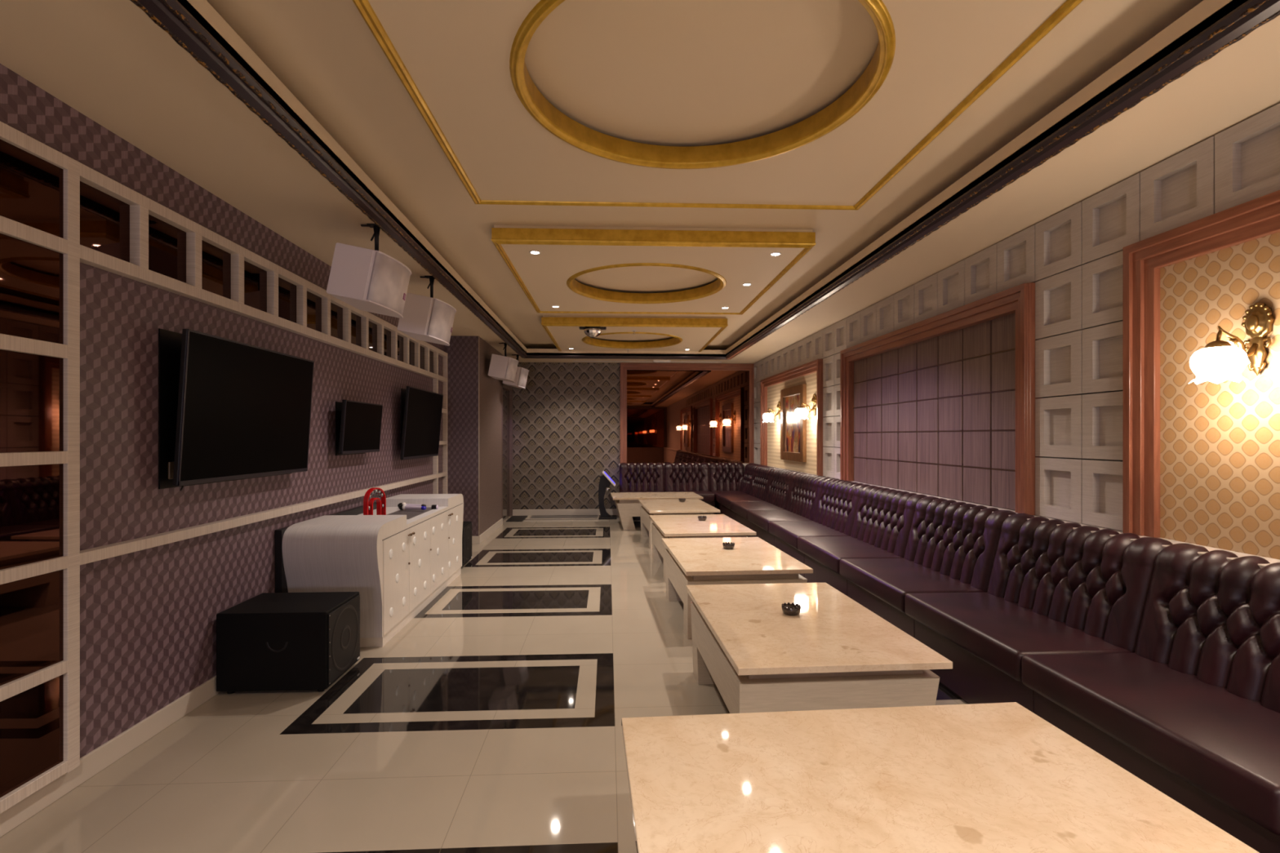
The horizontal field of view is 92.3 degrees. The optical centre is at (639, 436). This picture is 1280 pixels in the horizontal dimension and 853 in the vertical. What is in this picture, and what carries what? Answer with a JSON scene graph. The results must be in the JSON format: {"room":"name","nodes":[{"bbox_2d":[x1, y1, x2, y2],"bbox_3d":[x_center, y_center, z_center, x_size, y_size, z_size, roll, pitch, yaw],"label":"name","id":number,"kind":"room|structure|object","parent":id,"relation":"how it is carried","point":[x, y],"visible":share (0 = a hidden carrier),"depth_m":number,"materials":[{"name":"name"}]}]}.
{"room":"karaoke lounge","nodes":[
{"label":"karaoke lounge","id":0,"kind":"room"},
{"bbox_2d":[0,63,444,758],"bbox_3d":[-2.251,-0.050,1.294,0.100,2.900,13.420,0,0,-3],"label":"wall","id":1,"kind":"structure","parent":0,"point":[148,617],"depth_m":2.91,"materials":[{"name":"fabric"}]},
{"bbox_2d":[0,675,221,837],"bbox_3d":[-2.194,1.350,1.297,0.015,0.100,13.420,0,0,-3],"label":"baseboard","id":2,"kind":"structure","parent":1,"relation":"attached to","point":[93,762],"depth_m":2.60,"materials":[{"name":"beige paint"}]},
{"bbox_2d":[0,120,447,813],"bbox_3d":[-2.337,0.109,4.350,0.050,2.382,7.307,0,0,-3],"label":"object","id":3,"kind":"object","parent":1,"relation":"attached to","point":[58,213],"visible":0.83,"depth_m":2.35,"materials":[{"name":"laminate"}]},
{"bbox_2d":[158,328,292,488],"bbox_3d":[-2.313,-0.131,3.523,0.007,0.762,1.220,0,0,-3],"label":"board","id":4,"kind":"object","parent":1,"relation":"attached to","point":[170,342],"visible":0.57,"depth_m":2.96,"materials":[{"name":"black plastic"}]},
{"bbox_2d":[168,461,183,490],"bbox_3d":[-2.259,0.195,3.010,0.048,0.145,0.084,0,0,-3],"label":"wall socket","id":5,"kind":"object","parent":4,"relation":"attached to","point":[171,464],"visible":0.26,"depth_m":2.98,"materials":[{"name":"brown plastic"}]},
{"bbox_2d":[173,328,314,485],"bbox_3d":[-2.230,-0.138,3.533,0.116,0.746,1.250,0,0,-3],"label":"television","id":6,"kind":"object","parent":4,"relation":"attached to","point":[244,410],"visible":1,"depth_m":3.34,"materials":[{"name":"black plastic"}]},
{"bbox_2d":[335,401,364,455],"bbox_3d":[-2.396,-0.061,5.096,0.007,0.422,0.570,0,0,-3],"label":"board","id":7,"kind":"object","parent":1,"relation":"attached to","point":[338,405],"visible":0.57,"depth_m":4.85,"materials":[{"name":"black"}]},
{"bbox_2d":[338,399,382,453],"bbox_3d":[-2.310,-0.073,5.058,0.106,0.417,0.765,0,0,-3],"label":"television","id":8,"kind":"object","parent":7,"relation":"attached to","point":[361,422],"visible":1,"depth_m":4.98,"materials":[{"name":"black plastic"}]},
{"bbox_2d":[400,388,428,460],"bbox_3d":[-2.486,-0.125,6.809,0.007,0.740,0.940,0,0,-3],"label":"board","id":9,"kind":"object","parent":1,"relation":"attached to","point":[402,390],"visible":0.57,"depth_m":6.37,"materials":[{"name":"black"}]},
{"bbox_2d":[400,386,443,459],"bbox_3d":[-2.394,-0.136,6.749,0.126,0.732,1.270,0,0,-3],"label":"television","id":10,"kind":"object","parent":9,"relation":"attached to","point":[423,409],"visible":1,"depth_m":6.61,"materials":[{"name":"black plastic"}]},
{"bbox_2d":[444,335,512,536],"bbox_3d":[-2.456,-0.050,9.469,0.550,2.900,2.930,0,0,-3],"label":"wall column","id":11,"kind":"structure","parent":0,"point":[462,352],"depth_m":8.02,"materials":[{"name":"paint"}]},
{"bbox_2d":[478,336,479,536],"bbox_3d":[-2.103,-0.005,8.022,0.012,2.610,0.012,0,0,-3],"label":"trim","id":12,"kind":"structure","parent":11,"relation":"attached to","point":[478,336],"depth_m":8.02,"materials":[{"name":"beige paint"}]},
{"bbox_2d":[471,518,502,543],"bbox_3d":[-2.367,1.350,8.875,0.465,0.100,1.765,0,0,-3],"label":"baseboard","id":13,"kind":"structure","parent":11,"relation":"attached to","point":[475,540],"depth_m":8.48,"materials":[{"name":"beige paint"}]},
{"bbox_2d":[502,383,512,521],"bbox_3d":[-2.271,0.280,10.305,0.108,2.240,1.080,0,0,-3],"label":"door","id":14,"kind":"structure","parent":11,"relation":"attached to","point":[507,392],"depth_m":10.55,"materials":[{"name":"brown wood"}]},
{"bbox_2d":[0,515,968,852],"bbox_3d":[-0.006,1.450,2.879,5.150,0.100,16.350,0,0,-3],"label":"floor","id":15,"kind":"structure","parent":0,"point":[490,722],"depth_m":2.86,"materials":[{"name":"beige tile"}]},
{"bbox_2d":[216,591,359,693],"bbox_3d":[-1.998,1.177,3.542,0.592,0.445,0.456,0,0,-3],"label":"subwoofer","id":16,"kind":"object","parent":15,"relation":"on","point":[266,641],"visible":1,"depth_m":3.33,"materials":[{"name":"black paint"}]},
{"bbox_2d":[328,594,359,685],"bbox_3d":[-1.710,1.165,3.560,0.008,0.390,0.420,0,0,-3],"label":"grille","id":17,"kind":"object","parent":16,"relation":"attached to","point":[344,617],"depth_m":3.53,"materials":[{"name":"fabric"}]},
{"bbox_2d":[275,493,463,647],"bbox_3d":[-2.063,0.991,5.149,0.675,0.818,2.400,0,0,-3],"label":"media cabinet","id":18,"kind":"object","parent":15,"relation":"on","point":[398,562],"depth_m":4.15,"materials":[{"name":"white laminate"}]},
{"bbox_2d":[363,487,386,515],"bbox_3d":[-2.121,0.532,4.915,0.050,0.245,0.210,0,0,17],"label":"tambourine","id":19,"kind":"object","parent":18,"relation":"on","point":[380,504],"visible":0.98,"depth_m":4.91,"materials":[{"name":"red plastic"}]},
{"bbox_2d":[389,549,392,559],"bbox_3d":[-1.708,0.807,4.216,0.004,0.066,0.066,0,0,-3],"label":"light","id":20,"kind":"object","parent":18,"relation":"attached to","point":[390,550],"depth_m":4.21,"materials":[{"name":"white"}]},
{"bbox_2d":[389,607,393,617],"bbox_3d":[-1.708,1.209,4.225,0.004,0.066,0.066,0,0,-3],"label":"light","id":21,"kind":"object","parent":18,"relation":"attached to","point":[391,609],"depth_m":4.22,"materials":[{"name":"white"}]},
{"bbox_2d":[395,573,399,582],"bbox_3d":[-1.714,1.003,4.344,0.004,0.066,0.066,0,0,-3],"label":"light","id":22,"kind":"object","parent":18,"relation":"attached to","point":[397,575],"depth_m":4.34,"materials":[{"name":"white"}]},
{"bbox_2d":[402,596,405,605],"bbox_3d":[-1.722,1.205,4.487,0.004,0.066,0.066,0,0,-3],"label":"light","id":23,"kind":"object","parent":18,"relation":"attached to","point":[403,597],"depth_m":4.48,"materials":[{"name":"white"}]},
{"bbox_2d":[402,542,405,551],"bbox_3d":[-1.722,0.807,4.480,0.004,0.066,0.066,0,0,-3],"label":"light","id":24,"kind":"object","parent":18,"relation":"attached to","point":[403,544],"depth_m":4.48,"materials":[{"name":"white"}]},
{"bbox_2d":[397,502,426,506],"bbox_3d":[-2.055,0.626,5.535,0.272,0.057,0.058,0,0,11],"label":"microphone","id":25,"kind":"object","parent":18,"relation":"in","point":[399,504],"visible":0.49,"depth_m":5.52,"materials":[{"name":"black plastic"}]},
{"bbox_2d":[398,503,426,511],"bbox_3d":[-1.989,0.622,5.368,0.272,0.057,0.058,0,0,17],"label":"microphone","id":26,"kind":"object","parent":18,"relation":"on","point":[402,507],"visible":1,"depth_m":5.36,"materials":[{"name":"black plastic"}]},
{"bbox_2d":[413,536,416,545],"bbox_3d":[-1.735,0.804,4.735,0.004,0.066,0.066,0,0,-3],"label":"light","id":27,"kind":"object","parent":18,"relation":"attached to","point":[414,537],"depth_m":4.73,"materials":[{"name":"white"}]},
{"bbox_2d":[413,587,417,595],"bbox_3d":[-1.736,1.201,4.753,0.004,0.066,0.066,0,0,-3],"label":"light","id":28,"kind":"object","parent":18,"relation":"attached to","point":[415,588],"depth_m":4.75,"materials":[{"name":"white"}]},
{"bbox_2d":[462,521,471,566],"bbox_3d":[-2.167,1.177,6.677,0.592,0.445,0.456,0,0,-3],"label":"subwoofer","id":29,"kind":"object","parent":15,"relation":"on","point":[467,526],"visible":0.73,"depth_m":6.67,"materials":[{"name":"black plastic"}]},
{"bbox_2d":[506,515,527,521],"bbox_3d":[-2.083,1.394,10.425,0.265,0.012,0.680,0,0,-3],"label":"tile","id":30,"kind":"object","parent":15,"relation":"on","point":[513,518],"visible":1,"depth_m":10.36,"materials":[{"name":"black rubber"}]},
{"bbox_2d":[598,471,616,519],"bbox_3d":[-0.559,0.998,10.535,0.310,0.804,0.380,0,0,-3],"label":"kiosk","id":31,"kind":"object","parent":15,"relation":"on","point":[604,484],"visible":1,"depth_m":10.48,"materials":[{"name":"black plastic"}]},
{"bbox_2d":[619,462,664,520],"bbox_3d":[0.045,0.931,10.514,0.785,0.937,0.745,0,0,-3],"label":"bench section","id":32,"kind":"object","parent":15,"relation":"on","point":[637,477],"visible":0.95,"depth_m":10.71,"materials":[{"name":"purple leather"}]},
{"bbox_2d":[619,462,664,492],"bbox_3d":[0.032,0.722,10.763,0.785,0.517,0.246,0,0,-3],"label":"cushion","id":33,"kind":"object","parent":32,"relation":"on","point":[637,477],"depth_m":10.71,"materials":[{"name":"red leather"}]},
{"bbox_2d":[620,490,664,492],"bbox_3d":[0.050,1.016,10.427,0.779,0.137,0.570,0,0,-3],"label":"seat cushion","id":34,"kind":"object","parent":32,"relation":"on","point":[620,491],"depth_m":10.58,"materials":[{"name":"red leather"}]},
{"bbox_2d":[610,492,703,529],"bbox_3d":[0.236,1.160,9.686,1.370,0.480,0.890,0,0,-5],"label":"table","id":35,"kind":"object","parent":15,"relation":"on","point":[628,505],"visible":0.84,"depth_m":9.26,"materials":[{"name":"stone"}]},
{"bbox_2d":[638,498,719,549],"bbox_3d":[0.490,1.160,8.297,0.890,0.480,1.370,0,0,-6],"label":"table","id":36,"kind":"object","parent":15,"relation":"on","point":[693,506],"visible":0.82,"depth_m":8.04,"materials":[{"name":"stone"}]},
{"bbox_2d":[678,497,685,502],"bbox_3d":[0.593,0.896,8.623,0.101,0.048,0.101,0,0,-40],"label":"ashtray","id":37,"kind":"object","parent":36,"relation":"on","point":[681,500],"visible":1,"depth_m":8.59,"materials":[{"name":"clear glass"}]},
{"bbox_2d":[663,462,715,514],"bbox_3d":[0.839,0.931,10.556,0.800,0.937,0.745,0,0,-3],"label":"bench section","id":38,"kind":"object","parent":15,"relation":"on","point":[682,477],"visible":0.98,"depth_m":10.74,"materials":[{"name":"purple leather"}]},
{"bbox_2d":[663,462,710,492],"bbox_3d":[0.826,0.722,10.805,0.800,0.517,0.246,0,0,-3],"label":"cushion","id":39,"kind":"object","parent":38,"relation":"on","point":[682,477],"depth_m":10.75,"materials":[{"name":"red leather"}]},
{"bbox_2d":[665,490,715,502],"bbox_3d":[0.843,1.016,10.469,0.794,0.137,0.570,0,0,-3],"label":"seat cushion","id":40,"kind":"object","parent":38,"relation":"on","point":[708,496],"depth_m":10.22,"materials":[{"name":"red leather"}]},
{"bbox_2d":[648,514,756,581],"bbox_3d":[0.612,1.160,6.541,0.890,0.480,1.370,0,0,-5],"label":"table","id":41,"kind":"object","parent":15,"relation":"on","point":[716,526],"visible":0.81,"depth_m":6.30,"materials":[{"name":"stone"}]},
{"bbox_2d":[697,515,706,520],"bbox_3d":[0.683,0.896,6.725,0.101,0.048,0.101,0,0,-12],"label":"ashtray","id":42,"kind":"object","parent":41,"relation":"on","point":[700,517],"visible":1,"depth_m":6.69,"materials":[{"name":"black glass"}]},
{"bbox_2d":[709,462,760,514],"bbox_3d":[1.617,0.931,10.512,0.745,0.937,0.915,0,0,-3],"label":"bench","id":43,"kind":"object","parent":15,"relation":"on","point":[726,478],"visible":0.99,"depth_m":10.75,"materials":[{"name":"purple leather"}]},
{"bbox_2d":[709,462,744,491],"bbox_3d":[1.538,0.722,10.842,0.620,0.517,0.246,0,0,-3],"label":"cushion","id":44,"kind":"object","parent":43,"relation":"on","point":[726,477],"depth_m":10.79,"materials":[{"name":"red leather"}]},
{"bbox_2d":[711,490,748,502],"bbox_3d":[1.535,1.016,10.418,0.564,0.137,0.735,0,0,-3],"label":"seat cushion","id":45,"kind":"object","parent":43,"relation":"on","point":[717,492],"depth_m":10.33,"materials":[{"name":"red leather"}]},
{"bbox_2d":[739,462,760,493],"bbox_3d":[1.872,0.722,10.418,0.246,0.517,0.700,0,0,-3],"label":"cushion","id":46,"kind":"object","parent":43,"relation":"on","point":[745,481],"depth_m":10.41,"materials":[{"name":"red leather"}]},
{"bbox_2d":[662,537,813,639],"bbox_3d":[0.698,1.160,4.904,0.890,0.480,1.370,0,0,-5],"label":"table","id":47,"kind":"object","parent":15,"relation":"on","point":[752,560],"visible":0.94,"depth_m":4.50,"materials":[{"name":"stone"}]},
{"bbox_2d":[722,542,734,549],"bbox_3d":[0.727,0.896,5.035,0.101,0.048,0.101,0,0,-22],"label":"ashtray","id":48,"kind":"object","parent":47,"relation":"on","point":[726,545],"visible":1,"depth_m":5.00,"materials":[{"name":"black glass"}]},
{"bbox_2d":[718,465,778,520],"bbox_3d":[1.669,0.931,9.526,0.745,0.937,1.050,0,0,-3],"label":"bench section","id":49,"kind":"object","parent":15,"relation":"on","point":[762,477],"visible":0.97,"depth_m":9.46,"materials":[{"name":"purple leather"}]},
{"bbox_2d":[718,494,764,510],"bbox_3d":[1.582,1.016,9.521,0.570,0.137,1.044,0,0,-3],"label":"seat cushion","id":50,"kind":"object","parent":49,"relation":"on","point":[726,500],"depth_m":9.42,"materials":[{"name":"red leather"}]},
{"bbox_2d":[748,465,778,501],"bbox_3d":[1.918,0.722,9.539,0.246,0.517,1.050,0,0,-3],"label":"cushion","id":51,"kind":"object","parent":49,"relation":"on","point":[762,477],"depth_m":9.46,"materials":[{"name":"red leather"}]},
{"bbox_2d":[731,468,800,537],"bbox_3d":[1.725,0.931,8.477,0.745,0.937,1.050,0,0,-3],"label":"bench section","id":52,"kind":"object","parent":15,"relation":"on","point":[781,481],"visible":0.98,"depth_m":8.41,"materials":[{"name":"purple leather"}]},
{"bbox_2d":[731,501,786,519],"bbox_3d":[1.637,1.016,8.473,0.570,0.137,1.044,0,0,-3],"label":"seat cushion","id":53,"kind":"object","parent":52,"relation":"on","point":[741,508],"depth_m":8.40,"materials":[{"name":"red leather"}]},
{"bbox_2d":[765,468,800,509],"bbox_3d":[1.974,0.722,8.490,0.246,0.517,1.050,0,0,-3],"label":"cushion","id":54,"kind":"object","parent":52,"relation":"on","point":[781,481],"depth_m":8.41,"materials":[{"name":"red leather"}]},
{"bbox_2d":[747,472,831,546],"bbox_3d":[1.780,0.931,7.429,0.745,0.937,1.050,0,0,-3],"label":"bench section","id":55,"kind":"object","parent":15,"relation":"on","point":[806,488],"visible":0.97,"depth_m":7.35,"materials":[{"name":"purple leather"}]},
{"bbox_2d":[747,510,812,532],"bbox_3d":[1.692,1.016,7.424,0.570,0.137,1.044,0,0,-3],"label":"seat cushion","id":56,"kind":"object","parent":55,"relation":"on","point":[761,518],"depth_m":7.33,"materials":[{"name":"red leather"}]},
{"bbox_2d":[786,472,831,520],"bbox_3d":[2.029,0.722,7.442,0.246,0.517,1.050,0,0,-3],"label":"cushion","id":57,"kind":"object","parent":55,"relation":"on","point":[806,488],"depth_m":7.35,"materials":[{"name":"red leather"}]},
{"bbox_2d":[685,582,952,713],"bbox_3d":[0.780,1.160,3.155,0.890,0.480,1.370,0,0,-4],"label":"table","id":58,"kind":"object","parent":15,"relation":"on","point":[837,653],"visible":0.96,"depth_m":2.70,"materials":[{"name":"beige stone"}]},
{"bbox_2d":[781,602,800,615],"bbox_3d":[0.784,0.896,3.186,0.101,0.048,0.101,0,0,-3],"label":"ashtray","id":59,"kind":"object","parent":58,"relation":"on","point":[788,609],"visible":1,"depth_m":3.15,"materials":[{"name":"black glass"}]},
{"bbox_2d":[768,477,870,577],"bbox_3d":[1.835,0.931,6.380,0.745,0.937,1.050,0,0,-3],"label":"bench section","id":60,"kind":"object","parent":15,"relation":"on","point":[838,500],"visible":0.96,"depth_m":6.30,"materials":[{"name":"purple leather"}]},
{"bbox_2d":[768,520,849,550],"bbox_3d":[1.748,1.016,6.376,0.570,0.137,1.044,0,0,-3],"label":"seat cushion","id":61,"kind":"object","parent":60,"relation":"on","point":[788,532],"depth_m":6.27,"materials":[{"name":"red leather"}]},
{"bbox_2d":[813,477,870,536],"bbox_3d":[2.084,0.722,6.393,0.246,0.517,1.050,0,0,-3],"label":"cushion","id":62,"kind":"object","parent":60,"relation":"on","point":[838,500],"depth_m":6.30,"materials":[{"name":"red leather"}]},
{"bbox_2d":[797,485,927,595],"bbox_3d":[1.890,0.931,5.332,0.745,0.937,1.050,0,0,-3],"label":"bench section","id":63,"kind":"object","parent":15,"relation":"on","point":[883,520],"visible":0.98,"depth_m":5.25,"materials":[{"name":"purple leather"}]},
{"bbox_2d":[797,536,902,574],"bbox_3d":[1.803,1.016,5.327,0.570,0.137,1.044,0,0,-3],"label":"seat cushion","id":64,"kind":"object","parent":63,"relation":"on","point":[828,551],"depth_m":5.21,"materials":[{"name":"red leather"}]},
{"bbox_2d":[850,485,927,558],"bbox_3d":[2.139,0.722,5.345,0.246,0.517,1.050,0,0,-3],"label":"cushion","id":65,"kind":"object","parent":63,"relation":"on","point":[883,520],"depth_m":5.25,"materials":[{"name":"red leather"}]},
{"bbox_2d":[840,496,1015,637],"bbox_3d":[1.945,0.931,4.283,0.745,0.937,1.050,0,0,-3],"label":"bench section","id":66,"kind":"object","parent":15,"relation":"on","point":[952,548],"visible":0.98,"depth_m":4.17,"materials":[{"name":"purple leather"}]},
{"bbox_2d":[840,558,986,613],"bbox_3d":[1.858,1.016,4.279,0.570,0.137,1.044,0,0,-3],"label":"seat cushion","id":67,"kind":"object","parent":66,"relation":"on","point":[889,580],"depth_m":4.15,"materials":[{"name":"red leather"}]},
{"bbox_2d":[904,496,1015,592],"bbox_3d":[2.194,0.722,4.296,0.246,0.517,1.050,0,0,-3],"label":"cushion","id":68,"kind":"object","parent":66,"relation":"on","point":[957,543],"depth_m":4.19,"materials":[{"name":"red leather"}]},
{"bbox_2d":[621,702,1259,852],"bbox_3d":[0.660,1.160,1.627,1.370,0.480,0.890,0,0,-5],"label":"table","id":69,"kind":"object","parent":15,"relation":"on","point":[991,777],"visible":1,"depth_m":1.60,"materials":[{"name":"stone"}]},
{"bbox_2d":[905,512,1172,713],"bbox_3d":[2.000,0.931,3.235,0.745,0.937,1.050,0,0,-3],"label":"bench section","id":70,"kind":"object","parent":15,"relation":"on","point":[1053,589],"visible":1,"depth_m":3.10,"materials":[{"name":"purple leather"}]},
{"bbox_2d":[905,592,1131,681],"bbox_3d":[1.913,1.016,3.230,0.570,0.137,1.044,0,0,-3],"label":"seat cushion","id":71,"kind":"object","parent":70,"relation":"on","point":[998,629],"depth_m":3.07,"materials":[{"name":"red leather"}]},
{"bbox_2d":[986,512,1172,653],"bbox_3d":[2.249,0.722,3.248,0.246,0.517,1.050,0,0,-3],"label":"cushion","id":72,"kind":"object","parent":70,"relation":"on","point":[1095,585],"depth_m":3.09,"materials":[{"name":"red leather"}]},
{"bbox_2d":[1022,542,1279,852],"bbox_3d":[2.055,0.931,2.186,0.745,0.937,1.050,0,0,-3],"label":"bench section","id":73,"kind":"object","parent":15,"relation":"on","point":[1193,713],"visible":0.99,"depth_m":2.25,"materials":[{"name":"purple leather"}]},
{"bbox_2d":[1022,653,1279,835],"bbox_3d":[1.968,1.016,2.181,0.570,0.137,1.044,0,0,-3],"label":"seat cushion","id":74,"kind":"object","parent":73,"relation":"on","point":[1224,741],"depth_m":2.11,"materials":[{"name":"red leather"}]},
{"bbox_2d":[1134,542,1279,713],"bbox_3d":[2.304,0.722,2.199,0.246,0.517,1.050,0,0,-3],"label":"cushion","id":75,"kind":"object","parent":73,"relation":"on","point":[1209,620],"depth_m":2.38,"materials":[{"name":"red leather"}]},
{"bbox_2d":[512,362,620,509],"bbox_3d":[-0.333,-0.050,10.998,4.950,2.900,0.100,0,0,-3],"label":"wall","id":76,"kind":"structure","parent":0,"point":[566,417],"depth_m":10.90,"materials":[{"name":"grey paper"}]},
{"bbox_2d":[512,508,617,515],"bbox_3d":[-1.324,1.345,10.888,1.900,0.110,0.015,0,0,-3],"label":"baseboard","id":77,"kind":"structure","parent":76,"relation":"attached to","point":[611,511],"depth_m":10.88,"materials":[{"name":"beige paint"}]},
{"bbox_2d":[620,363,755,463],"bbox_3d":[0.867,-0.410,10.988,2.445,1.790,0.046,0,0,-3],"label":"framed mirror","id":78,"kind":"object","parent":76,"relation":"attached to","point":[673,413],"visible":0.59,"depth_m":10.99,"materials":[{"name":"brown mirror"}]},
{"bbox_2d":[0,0,1279,364],"bbox_3d":[0.094,-1.455,2.884,4.950,0.290,16.350,0,0,-3],"label":"ceiling","id":79,"kind":"structure","parent":0,"point":[664,73],"depth_m":2.71,"materials":[{"name":"beige paint"}]},
{"bbox_2d":[326,223,411,318],"bbox_3d":[-1.645,-1.040,3.809,0.372,0.540,0.490,0,0,-3],"label":"speaker","id":80,"kind":"object","parent":79,"relation":"hanging from","point":[368,280],"visible":0.94,"depth_m":3.58},
{"bbox_2d":[397,275,456,346],"bbox_3d":[-1.719,-1.040,5.037,0.372,0.540,0.490,0,0,-3],"label":"speaker","id":81,"kind":"object","parent":79,"relation":"hanging from","point":[425,318],"visible":0.9,"depth_m":4.80},
{"bbox_2d":[488,342,518,382],"bbox_3d":[-1.897,-1.040,8.612,0.372,0.540,0.490,0,0,-3],"label":"speaker","id":82,"kind":"object","parent":79,"relation":"hanging from","point":[504,367],"visible":0.94,"depth_m":8.37},
{"bbox_2d":[502,354,528,389],"bbox_3d":[-1.972,-1.040,9.840,0.372,0.540,0.490,0,0,-3],"label":"speaker","id":83,"kind":"object","parent":79,"relation":"hanging from","point":[521,378],"visible":0.7,"depth_m":9.64},
{"bbox_2d":[573,360,632,361],"bbox_3d":[-0.644,-1.307,10.650,1.017,0.006,0.054,0,0,-3],"label":"ceiling vent","id":84,"kind":"object","parent":79,"relation":"in","point":[573,361],"depth_m":10.67,"materials":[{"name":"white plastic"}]},
{"bbox_2d":[541,315,728,352],"bbox_3d":[-0.113,-1.436,8.906,2.326,0.128,2.526,0,0,-2],"label":"ceiling panel","id":85,"kind":"object","parent":79,"relation":"attached to","point":[691,333],"visible":0.95,"depth_m":8.04,"materials":[{"name":"beige paint"}]},
{"bbox_2d":[579,326,605,337],"bbox_3d":[-0.603,-1.327,7.839,0.340,0.126,0.240,0,0,-3],"label":"light","id":86,"kind":"object","parent":85,"relation":"attached to","point":[591,331],"visible":0.98,"depth_m":7.77,"materials":[{"name":"silver plastic"}]},
{"bbox_2d":[491,225,816,314],"bbox_3d":[0.058,-1.436,5.651,2.326,0.128,2.526,0,0,-2],"label":"ceiling panel","id":87,"kind":"object","parent":79,"relation":"attached to","point":[736,257],"visible":1,"depth_m":4.84,"materials":[{"name":"beige paint"}]},
{"bbox_2d":[528,250,541,254],"bbox_3d":[-0.793,-1.387,4.640,0.088,0.005,0.088,0,0,-3],"label":"ceiling spotlight","id":88,"kind":"object","parent":87,"relation":"attached to","point":[537,252],"visible":1,"depth_m":4.64,"materials":[{"name":"white plastic"}]},
{"bbox_2d":[742,283,751,285],"bbox_3d":[0.977,-1.387,5.616,0.088,0.005,0.088,0,0,-3],"label":"ceiling spotlight","id":89,"kind":"object","parent":87,"relation":"attached to","point":[744,284],"visible":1,"depth_m":5.61,"materials":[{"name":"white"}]},
{"bbox_2d":[769,252,781,256],"bbox_3d":[1.032,-1.387,4.681,0.088,0.005,0.088,0,0,-3],"label":"ceiling spotlight","id":90,"kind":"object","parent":87,"relation":"attached to","point":[774,254],"visible":1,"depth_m":4.68,"materials":[{"name":"white"}]},
{"bbox_2d":[653,360,671,362],"bbox_3d":[0.374,-1.292,10.584,0.300,0.036,0.100,0,0,-3],"label":"recessed light","id":91,"kind":"object","parent":79,"relation":"in","point":[654,361],"visible":1,"depth_m":10.54,"materials":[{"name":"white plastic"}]},
{"bbox_2d":[670,361,721,362],"bbox_3d":[0.980,-1.307,10.767,0.886,0.006,0.047,0,0,-3],"label":"ceiling vent","id":92,"kind":"object","parent":79,"relation":"in","point":[670,362],"depth_m":10.77,"materials":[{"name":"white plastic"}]},
{"bbox_2d":[129,0,1279,359],"bbox_3d":[0.181,-1.288,2.549,3.414,0.046,15.072,0,0,-3],"label":"trim","id":93,"kind":"structure","parent":79,"relation":"attached to","point":[157,8],"depth_m":2.56,"materials":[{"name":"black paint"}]},
{"bbox_2d":[352,0,1083,209],"bbox_3d":[0.227,-1.436,2.445,2.326,0.128,2.526,0,0,-2],"label":"ceiling panel","id":94,"kind":"object","parent":79,"relation":"attached to","point":[461,63],"visible":1,"depth_m":2.68,"materials":[{"name":"beige paint"}]},
{"bbox_2d":[753,102,1279,530],"bbox_3d":[2.540,-0.050,3.013,0.150,2.900,16.350,0,0,-3],"label":"wall","id":95,"kind":"structure","parent":0,"point":[1073,257],"depth_m":3.44,"materials":[{"name":"grey paint"}]},
{"bbox_2d":[760,359,826,475],"bbox_3d":[2.149,-0.230,8.898,0.117,1.430,2.820,0,0,-3],"label":"wall panel","id":96,"kind":"object","parent":95,"relation":"attached to","point":[811,373],"visible":0.56,"depth_m":8.56,"materials":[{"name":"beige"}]},
{"bbox_2d":[762,400,780,422],"bbox_3d":[2.013,-0.380,9.419,0.274,0.324,0.179,0,0,-3],"label":"wall lamp","id":97,"kind":"object","parent":96,"relation":"attached to","point":[767,416],"visible":1,"depth_m":9.38,"materials":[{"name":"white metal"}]},
{"bbox_2d":[780,383,806,462],"bbox_3d":[2.161,-0.177,8.695,0.050,1.045,1.060,0,0,-3],"label":"painting","id":98,"kind":"object","parent":96,"relation":"attached to","point":[793,430],"visible":1,"depth_m":8.67,"materials":[{"name":"brown wood"}]},
{"bbox_2d":[794,393,816,419],"bbox_3d":[2.098,-0.380,7.811,0.274,0.324,0.179,0,0,-3],"label":"wall lamp","id":99,"kind":"object","parent":96,"relation":"attached to","point":[801,412],"visible":0.98,"depth_m":7.77,"materials":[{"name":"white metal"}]},
{"bbox_2d":[840,282,1042,515],"bbox_3d":[2.341,-0.230,5.271,0.119,1.430,2.999,0,0,-3],"label":"wall panel","id":100,"kind":"object","parent":95,"relation":"attached to","point":[942,405],"visible":0.88,"depth_m":4.74,"materials":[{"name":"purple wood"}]},
{"bbox_2d":[618,463,1279,568],"bbox_3d":[1.287,0.943,2.897,2.475,0.915,16.250,0,0,-3],"label":"trim","id":101,"kind":"structure","parent":95,"relation":"attached to","point":[1238,554],"depth_m":3.15,"materials":[{"name":"wood"}]},
{"bbox_2d":[1122,190,1279,559],"bbox_3d":[2.538,-0.233,1.701,0.097,1.435,2.770,0,0,-3],"label":"wall panel","id":102,"kind":"object","parent":95,"relation":"attached to","point":[1201,462],"visible":0.93,"depth_m":2.74,"materials":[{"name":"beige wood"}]},
{"bbox_2d":[1188,302,1275,384],"bbox_3d":[2.378,-0.380,2.480,0.274,0.324,0.179,0,0,-3],"label":"wall lamp","id":103,"kind":"object","parent":102,"relation":"attached to","point":[1220,361],"visible":1,"depth_m":2.46,"materials":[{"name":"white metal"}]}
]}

